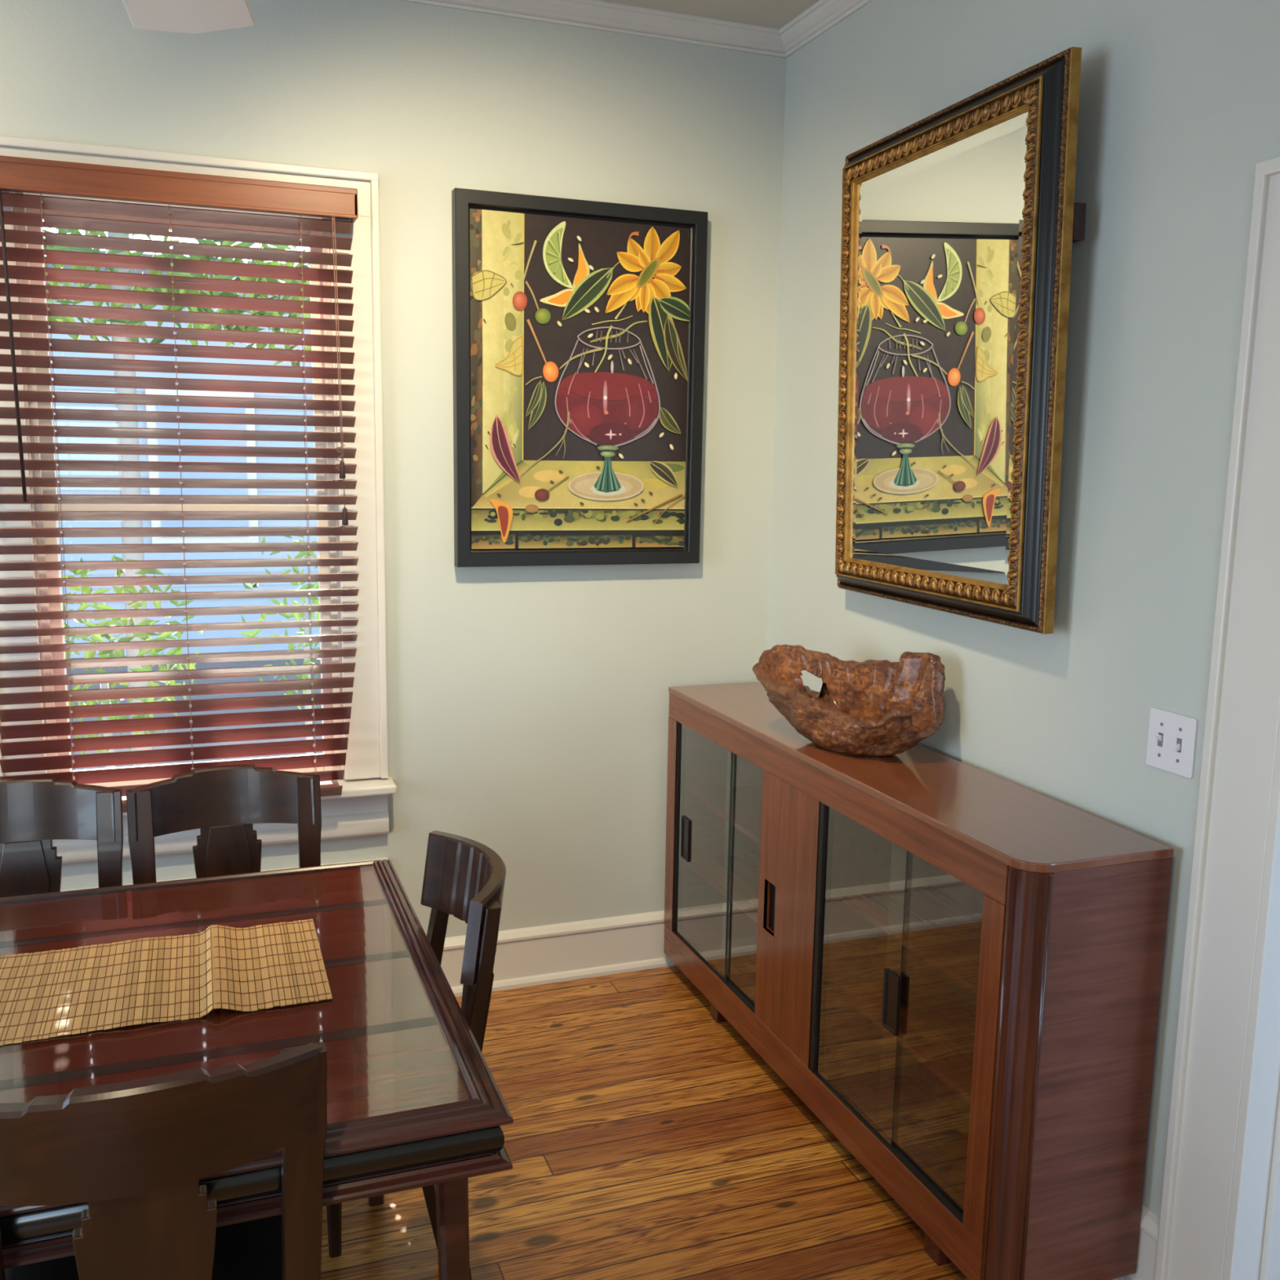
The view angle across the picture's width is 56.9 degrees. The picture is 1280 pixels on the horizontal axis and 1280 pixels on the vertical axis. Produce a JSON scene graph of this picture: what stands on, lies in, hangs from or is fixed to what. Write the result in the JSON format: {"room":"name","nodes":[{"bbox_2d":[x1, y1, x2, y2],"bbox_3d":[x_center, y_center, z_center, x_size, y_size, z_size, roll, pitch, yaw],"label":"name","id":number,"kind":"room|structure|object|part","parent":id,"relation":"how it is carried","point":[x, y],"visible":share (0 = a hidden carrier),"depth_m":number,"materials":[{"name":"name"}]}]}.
{"room":"dining room","nodes":[
{"label":"dining room","id":0,"kind":"room"},
{"bbox_2d":[0,0,786,937],"bbox_3d":[-1.813,-0.309,3.030,5.020,3.090,0.160,-2,9,-20],"label":"wall","id":1,"kind":"structure","parent":0,"point":[528,705],"depth_m":3.45,"materials":[{"name":"paint"}]},
{"bbox_2d":[0,135,396,864],"bbox_3d":[-1.219,-0.335,3.198,1.052,1.847,0.255,-2,9,-20],"label":"window","id":2,"kind":"structure","parent":1,"relation":"in","point":[361,809],"depth_m":3.23,"materials":[{"name":"paint"}]},
{"bbox_3d":[-1.229,-0.737,3.194,0.752,0.806,0.035,-2,9,-20],"label":"sash","id":3,"kind":"part","parent":2,"relation":"part of","materials":[{"name":"paint"}]},
{"bbox_2d":[0,155,359,813],"bbox_3d":[-1.196,-0.359,3.077,0.925,1.636,0.098,-2,9,-20],"label":"window blind","id":4,"kind":"object","parent":2,"relation":"attached to","point":[23,175],"visible":0.96,"depth_m":3.07,"materials":[{"name":"brown wood"}]},
{"bbox_3d":[-1.466,-0.321,2.980,0.002,1.575,0.096,-2,9,-20],"label":"ladder cord","id":5,"kind":"part","parent":4,"relation":"part of","materials":[{"name":"white fabric"}]},
{"bbox_3d":[-1.190,-1.127,2.975,0.903,0.045,0.062,-2,9,-20],"label":"head rail","id":6,"kind":"part","parent":4,"relation":"part of","materials":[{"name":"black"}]},
{"bbox_3d":[-1.194,-0.332,3.080,0.002,1.575,0.096,-2,9,-20],"label":"ladder cord","id":7,"kind":"part","parent":4,"relation":"part of","materials":[{"name":"fabric"}]},
{"bbox_3d":[-1.243,0.425,3.179,0.841,0.016,0.054,-2,9,-20],"label":"rail","id":8,"kind":"part","parent":4,"relation":"part of","materials":[{"name":"brown wood"}]},
{"bbox_3d":[-0.896,-0.344,3.191,0.002,1.575,0.096,-2,9,-20],"label":"ladder cord","id":9,"kind":"part","parent":4,"relation":"part of","materials":[{"name":"white fabric"}]},
{"bbox_3d":[-0.800,-0.786,3.120,0.014,0.640,0.003,-1,9,-10],"label":"pull cord","id":10,"kind":"part","parent":4,"relation":"part of","materials":[{"name":"fabric"}]},
{"bbox_3d":[-0.796,-0.724,3.132,0.014,0.765,0.003,-1,9,-10],"label":"pull cord","id":11,"kind":"part","parent":4,"relation":"part of","materials":[{"name":"fabric"}]},
{"bbox_3d":[-1.228,0.021,3.273,0.752,0.796,0.035,-2,9,-20],"label":"sash","id":12,"kind":"part","parent":2,"relation":"part of","materials":[{"name":"paint"}]},
{"bbox_3d":[-1.220,0.435,3.283,1.052,0.027,0.185,-2,9,-20],"label":"sill","id":13,"kind":"part","parent":2,"relation":"part of","materials":[{"name":"paint"}]},
{"bbox_2d":[60,857,387,891],"bbox_3d":[-1.389,0.703,3.254,1.375,0.067,0.020,-2,9,-20],"label":"trim","id":14,"kind":"structure","parent":1,"relation":"attached to","point":[379,858],"depth_m":3.37,"materials":[{"name":"paint"}]},
{"bbox_2d":[440,910,675,996],"bbox_3d":[-1.802,1.046,3.145,4.700,0.178,0.036,-2,9,-20],"label":"baseboard","id":15,"kind":"structure","parent":1,"relation":"attached to","point":[526,957],"depth_m":3.73,"materials":[{"name":"paint"}]},
{"bbox_2d":[451,187,707,567],"bbox_3d":[-0.169,-0.741,3.461,0.755,1.041,0.047,-2,9,-20],"label":"framed picture","id":16,"kind":"object","parent":1,"relation":"attached to","point":[579,326],"visible":1,"depth_m":3.45,"materials":[{"name":"multicoloured paper"}]},
{"bbox_2d":[398,0,785,57],"bbox_3d":[-1.752,-1.692,2.717,4.700,0.059,0.052,-2,9,-20],"label":"trim","id":17,"kind":"structure","parent":1,"relation":"attached to","point":[596,15],"depth_m":3.36,"materials":[{"name":"paint"}]},
{"bbox_2d":[320,965,968,1279],"bbox_3d":[0.095,1.557,1.010,7.060,0.120,5.460,-2,9,-20],"label":"floor","id":18,"kind":"structure","parent":0,"point":[647,1138],"depth_m":2.73,"materials":[{"name":"brown wood"}]},
{"bbox_2d":[0,777,123,897],"bbox_3d":[-1.258,0.793,2.381,0.406,0.928,0.506,-2,9,-19],"label":"dining chair","id":19,"kind":"object","parent":18,"relation":"on","point":[35,811],"visible":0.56,"depth_m":2.53,"materials":[{"name":"brown wood"}]},
{"bbox_3d":[-1.317,0.591,2.531,0.100,0.319,0.044,-2,9,-19],"label":"splat panel","id":20,"kind":"part","parent":19,"relation":"part of","materials":[{"name":"brown wood"}]},
{"bbox_3d":[-1.318,0.368,2.509,0.400,0.129,0.100,-2,9,-19],"label":"rail","id":21,"kind":"part","parent":19,"relation":"part of","materials":[{"name":"brown wood"}]},
{"bbox_3d":[-1.145,0.770,2.586,0.055,0.892,0.095,-2,9,-19],"label":"post","id":22,"kind":"part","parent":19,"relation":"part of","materials":[{"name":"brown wood"}]},
{"bbox_2d":[0,1041,326,1279],"bbox_3d":[-0.648,0.916,1.581,0.415,0.948,0.517,-3,9,-22],"label":"dining chair","id":23,"kind":"object","parent":18,"relation":"on","point":[138,1152],"visible":0.88,"depth_m":1.33,"materials":[{"name":"brown wood"}]},
{"bbox_3d":[-0.751,0.953,1.368,0.056,0.912,0.097,-3,9,-22],"label":"post","id":24,"kind":"part","parent":23,"relation":"part of","materials":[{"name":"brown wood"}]},
{"bbox_3d":[-0.663,0.898,1.616,0.415,0.048,0.435,-3,9,-22],"label":"seat","id":25,"kind":"part","parent":23,"relation":"part of","materials":[{"name":"black plastic"}]},
{"bbox_3d":[-0.562,0.543,1.330,0.409,0.132,0.103,-3,9,-22],"label":"rail","id":26,"kind":"part","parent":23,"relation":"part of","materials":[{"name":"brown wood"}]},
{"bbox_3d":[-0.422,0.938,1.504,0.056,0.912,0.097,-3,9,-22],"label":"post","id":27,"kind":"part","parent":23,"relation":"part of","materials":[{"name":"brown wood"}]},
{"bbox_2d":[126,764,342,1257],"bbox_3d":[-0.860,0.779,2.515,0.406,0.928,0.506,-2,9,-21],"label":"dining chair","id":28,"kind":"object","parent":18,"relation":"on","point":[224,802],"visible":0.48,"depth_m":2.65,"materials":[{"name":"brown wood"}]},
{"bbox_3d":[-1.079,0.769,2.597,0.055,0.892,0.095,-2,9,-21],"label":"post","id":29,"kind":"part","parent":28,"relation":"part of","materials":[{"name":"brown wood"}]},
{"bbox_3d":[-0.927,0.354,2.641,0.400,0.129,0.100,-2,9,-21],"label":"rail","id":30,"kind":"part","parent":28,"relation":"part of","materials":[{"name":"brown wood"}]},
{"bbox_3d":[-0.926,0.578,2.663,0.100,0.319,0.044,-2,9,-21],"label":"splat panel","id":31,"kind":"part","parent":28,"relation":"part of","materials":[{"name":"brown wood"}]},
{"bbox_3d":[-0.754,0.755,2.724,0.055,0.892,0.095,-2,9,-21],"label":"post","id":32,"kind":"part","parent":28,"relation":"part of","materials":[{"name":"brown wood"}]},
{"bbox_3d":[-0.625,1.055,2.401,0.040,0.425,0.040,-2,9,-21],"label":"leg","id":33,"kind":"part","parent":28,"relation":"part of","materials":[{"name":"brown wood"}]},
{"bbox_2d":[0,858,513,1279],"bbox_3d":[-1.258,0.962,1.814,1.905,0.766,1.086,-2,9,-20],"label":"dining table","id":34,"kind":"object","parent":18,"relation":"on","point":[414,1100],"visible":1,"depth_m":1.77,"materials":[{"name":"brown wood"}]},
{"bbox_2d":[0,919,332,1045],"bbox_3d":[-1.060,0.566,1.865,1.087,0.015,0.357,-2,9,-20],"label":"table runner","id":35,"kind":"object","parent":34,"relation":"on","point":[201,939],"visible":1,"depth_m":1.95,"materials":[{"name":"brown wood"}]},
{"bbox_3d":[-1.253,0.665,1.769,1.903,0.033,1.084,-2,9,-20],"label":"moulding","id":36,"kind":"part","parent":34,"relation":"part of","materials":[{"name":"brown wood"}]},
{"bbox_3d":[-0.583,0.904,2.547,0.049,0.680,0.042,-2,9,-20],"label":"leg","id":37,"kind":"part","parent":34,"relation":"part of","materials":[{"name":"brown wood"}]},
{"bbox_3d":[-0.268,1.039,1.708,0.049,0.680,0.042,-2,9,-20],"label":"leg","id":38,"kind":"part","parent":34,"relation":"part of","materials":[{"name":"brown wood"}]},
{"bbox_2d":[420,830,506,1279],"bbox_3d":[-0.504,0.854,2.130,0.521,0.910,0.406,-2,9,-20],"label":"dining chair","id":39,"kind":"object","parent":18,"relation":"on","point":[464,878],"visible":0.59,"depth_m":2.19,"materials":[{"name":"brown wood"}]},
{"bbox_3d":[-0.418,0.824,2.345,0.109,0.882,0.055,-2,9,-20],"label":"post","id":40,"kind":"part","parent":39,"relation":"part of","materials":[{"name":"brown wood"}]},
{"bbox_3d":[-0.308,0.469,2.142,0.117,0.146,0.403,-2,9,-20],"label":"rail","id":41,"kind":"part","parent":39,"relation":"part of","materials":[{"name":"brown wood"}]},
{"bbox_3d":[-0.316,0.681,2.173,0.040,0.284,0.100,-2,9,-20],"label":"splat panel","id":42,"kind":"part","parent":39,"relation":"part of","materials":[{"name":"brown wood"}]},
{"bbox_3d":[-0.297,0.876,2.022,0.109,0.882,0.055,-2,9,-20],"label":"post","id":43,"kind":"part","parent":39,"relation":"part of","materials":[{"name":"brown wood"}]},
{"bbox_2d":[663,681,1173,1279],"bbox_3d":[0.536,0.726,3.015,0.332,0.928,1.727,-2,9,-20],"label":"display cabinet","id":44,"kind":"object","parent":18,"relation":"on","point":[956,966],"visible":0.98,"depth_m":2.59,"materials":[{"name":"brown wood"}]},
{"bbox_3d":[0.140,0.610,3.623,0.007,0.130,0.056,-2,9,-20],"label":"finger pull","id":45,"kind":"part","parent":44,"relation":"part of","materials":[{"name":"black"}]},
{"bbox_3d":[0.239,1.091,3.487,0.050,0.054,0.052,-2,9,-20],"label":"leg","id":46,"kind":"part","parent":44,"relation":"part of","materials":[{"name":"brown wood"}]},
{"bbox_3d":[0.251,0.583,3.807,0.306,0.858,0.020,-2,9,-20],"label":"panel","id":47,"kind":"part","parent":44,"relation":"part of","materials":[{"name":"clear glass"}]},
{"bbox_2d":[688,853,759,924],"bbox_3d":[0.382,0.758,3.528,0.251,0.016,0.640,-2,9,-20],"label":"shelf","id":48,"kind":"object","parent":44,"relation":"attached to","point":[744,880],"depth_m":3.66,"materials":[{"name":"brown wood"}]},
{"bbox_2d":[689,784,762,844],"bbox_3d":[0.386,0.529,3.493,0.251,0.016,0.640,-2,9,-20],"label":"shelf","id":49,"kind":"object","parent":44,"relation":"attached to","point":[746,799],"depth_m":3.62,"materials":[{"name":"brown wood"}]},
{"bbox_3d":[0.355,0.699,3.091,0.004,0.141,0.066,-2,9,-20],"label":"recess pull","id":50,"kind":"part","parent":44,"relation":"part of","materials":[{"name":"black metal"}]},
{"bbox_3d":[0.377,0.698,3.005,0.018,0.682,0.305,-2,9,-20],"label":"panel","id":51,"kind":"part","parent":44,"relation":"part of","materials":[{"name":"brown wood"}]},
{"bbox_3d":[0.536,1.121,3.081,0.298,0.023,1.683,-2,9,-20],"label":"panel","id":52,"kind":"part","parent":44,"relation":"part of","materials":[{"name":"clear glass"}]},
{"bbox_3d":[0.383,0.710,2.990,0.022,0.858,1.664,-2,9,-20],"label":"rail","id":53,"kind":"part","parent":44,"relation":"part of","materials":[{"name":"brown wood"}]},
{"bbox_2d":[751,644,945,755],"bbox_3d":[0.504,0.139,2.942,0.235,0.252,0.521,-8,12,-44],"label":"bowl","id":54,"kind":"object","parent":44,"relation":"on","point":[868,707],"visible":1,"depth_m":2.89,"materials":[{"name":"brown wood"}]},
{"bbox_3d":[0.687,0.703,3.071,0.008,0.858,1.683,-2,9,-20],"label":"panel","id":55,"kind":"part","parent":44,"relation":"part of","materials":[{"name":"clear glass"}]},
{"bbox_3d":[0.543,0.781,2.550,0.007,0.130,0.056,-2,9,-20],"label":"finger pull","id":56,"kind":"part","parent":44,"relation":"part of","materials":[{"name":"black metal"}]},
{"bbox_2d":[838,973,976,1104],"bbox_3d":[0.730,0.906,2.601,0.251,0.016,0.723,-2,9,-20],"label":"shelf","id":57,"kind":"object","parent":44,"relation":"attached to","point":[937,1020],"depth_m":2.74,"materials":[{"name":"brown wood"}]},
{"bbox_2d":[842,884,982,996],"bbox_3d":[0.734,0.677,2.566,0.251,0.016,0.723,-2,9,-20],"label":"shelf","id":58,"kind":"object","parent":44,"relation":"attached to","point":[940,925],"depth_m":2.71,"materials":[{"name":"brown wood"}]},
{"bbox_3d":[0.627,1.256,2.455,0.050,0.054,0.052,-2,9,-20],"label":"leg","id":59,"kind":"part","parent":44,"relation":"part of","materials":[{"name":"brown wood"}]},
{"bbox_3d":[0.698,0.838,2.193,0.059,0.858,0.059,-2,9,-20],"label":"corner post","id":60,"kind":"part","parent":44,"relation":"part of","materials":[{"name":"brown wood"}]},
{"bbox_3d":[0.859,0.834,2.236,0.273,0.858,0.020,-2,9,-20],"label":"panel","id":61,"kind":"part","parent":44,"relation":"part of","materials":[{"name":"brown wood"}]},
{"bbox_2d":[597,0,819,29],"bbox_3d":[-0.848,-1.391,0.271,5.000,0.120,5.620,-2,9,-20],"label":"ceiling","id":62,"kind":"structure","parent":0,"point":[774,14],"depth_m":3.33,"materials":[{"name":"paint"}]},
{"bbox_2d":[122,0,255,33],"bbox_3d":[-0.442,-1.073,0.956,1.274,0.704,1.269,-2,9,-20],"label":"ceiling fan","id":63,"kind":"object","parent":62,"relation":"hanging from","point":[188,16],"visible":1,"depth_m":1.55,"materials":[{"name":"white"}]},
{"bbox_2d":[766,0,1279,1218],"bbox_3d":[1.405,0.005,1.340,0.140,3.090,5.620,-2,9,-20],"label":"wall","id":64,"kind":"structure","parent":0,"point":[1180,100],"depth_m":2.37,"materials":[{"name":"paint"}]},
{"bbox_2d":[779,0,873,57],"bbox_3d":[1.339,-1.390,1.092,0.052,0.059,5.300,-2,9,-20],"label":"trim","id":65,"kind":"structure","parent":64,"relation":"attached to","point":[823,15],"depth_m":3.33,"materials":[{"name":"paint"}]},
{"bbox_2d":[835,46,1086,634],"bbox_3d":[0.685,-0.644,2.780,0.100,1.146,0.894,-2,9,-19],"label":"wall mirror","id":66,"kind":"object","parent":64,"relation":"attached to","point":[961,224],"visible":1,"depth_m":2.64,"materials":[{"name":"gold metal"}]},
{"bbox_2d":[854,127,1022,572],"bbox_3d":[0.682,-0.643,2.779,0.010,0.908,0.655,-4,10,-18],"label":"mirror glass","id":67,"kind":"object","parent":66,"relation":"attached to","point":[940,238],"depth_m":2.73,"materials":[{"name":"mirror"}]},
{"bbox_2d":[1112,1204,1159,1279],"bbox_3d":[0.699,1.093,3.114,0.036,0.178,1.774,-2,9,-20],"label":"baseboard","id":68,"kind":"structure","parent":64,"relation":"attached to","point":[1149,1222],"depth_m":2.32,"materials":[{"name":"paint"}]},
{"bbox_2d":[1145,706,1198,778],"bbox_3d":[1.000,0.194,2.231,0.017,0.114,0.114,-2,9,-20],"label":"light switch","id":69,"kind":"object","parent":64,"relation":"attached to","point":[1171,736],"visible":1,"depth_m":2.23,"materials":[{"name":"white plastic"}]},
{"bbox_2d":[1154,155,1279,1279],"bbox_3d":[1.294,0.337,1.646,0.181,2.139,1.135,-2,9,-20],"label":"door","id":70,"kind":"structure","parent":64,"relation":"in","point":[1220,1219],"depth_m":2.08,"materials":[{"name":"paint"}]},
{"label":"outside","id":71,"kind":"structure","parent":0,"visible":0},
{"bbox_2d":[66,648,322,771],"bbox_3d":[-3.017,0.700,10.300,22.000,0.150,13.840,-2,9,-20],"label":"ground","id":72,"kind":"structure","parent":71,"point":[299,661],"depth_m":10.79,"materials":[{"name":"beige"}]},
{"bbox_2d":[60,553,203,768],"bbox_3d":[-2.909,0.380,6.321,1.121,1.695,0.839,-2,9,-20],"label":"shrub","id":73,"kind":"object","parent":72,"relation":"on","point":[130,588],"visible":0.27,"depth_m":6.28,"materials":[{"name":"green plant"}]},
{"bbox_2d":[43,221,311,766],"bbox_3d":[-2.889,-2.905,7.594,3.578,7.800,1.926,-2,9,-20],"label":"tree","id":74,"kind":"object","parent":72,"relation":"on","point":[124,474],"visible":0.1,"depth_m":7.55,"materials":[{"name":"green plant"}]},
{"bbox_2d":[44,247,319,657],"bbox_3d":[-6.166,-2.152,14.191,13.600,4.200,4.400,-2,9,-20],"label":"house","id":75,"kind":"structure","parent":72,"relation":"on","point":[72,491],"depth_m":12.89,"materials":[{"name":"blue"}]},
{"bbox_2d":[240,525,320,754],"bbox_3d":[-1.731,0.298,6.311,0.783,1.899,0.623,-2,9,-20],"label":"bush","id":76,"kind":"object","parent":72,"relation":"on","point":[305,631],"visible":0.13,"depth_m":6.19,"materials":[{"name":"green plant"}]}
]}

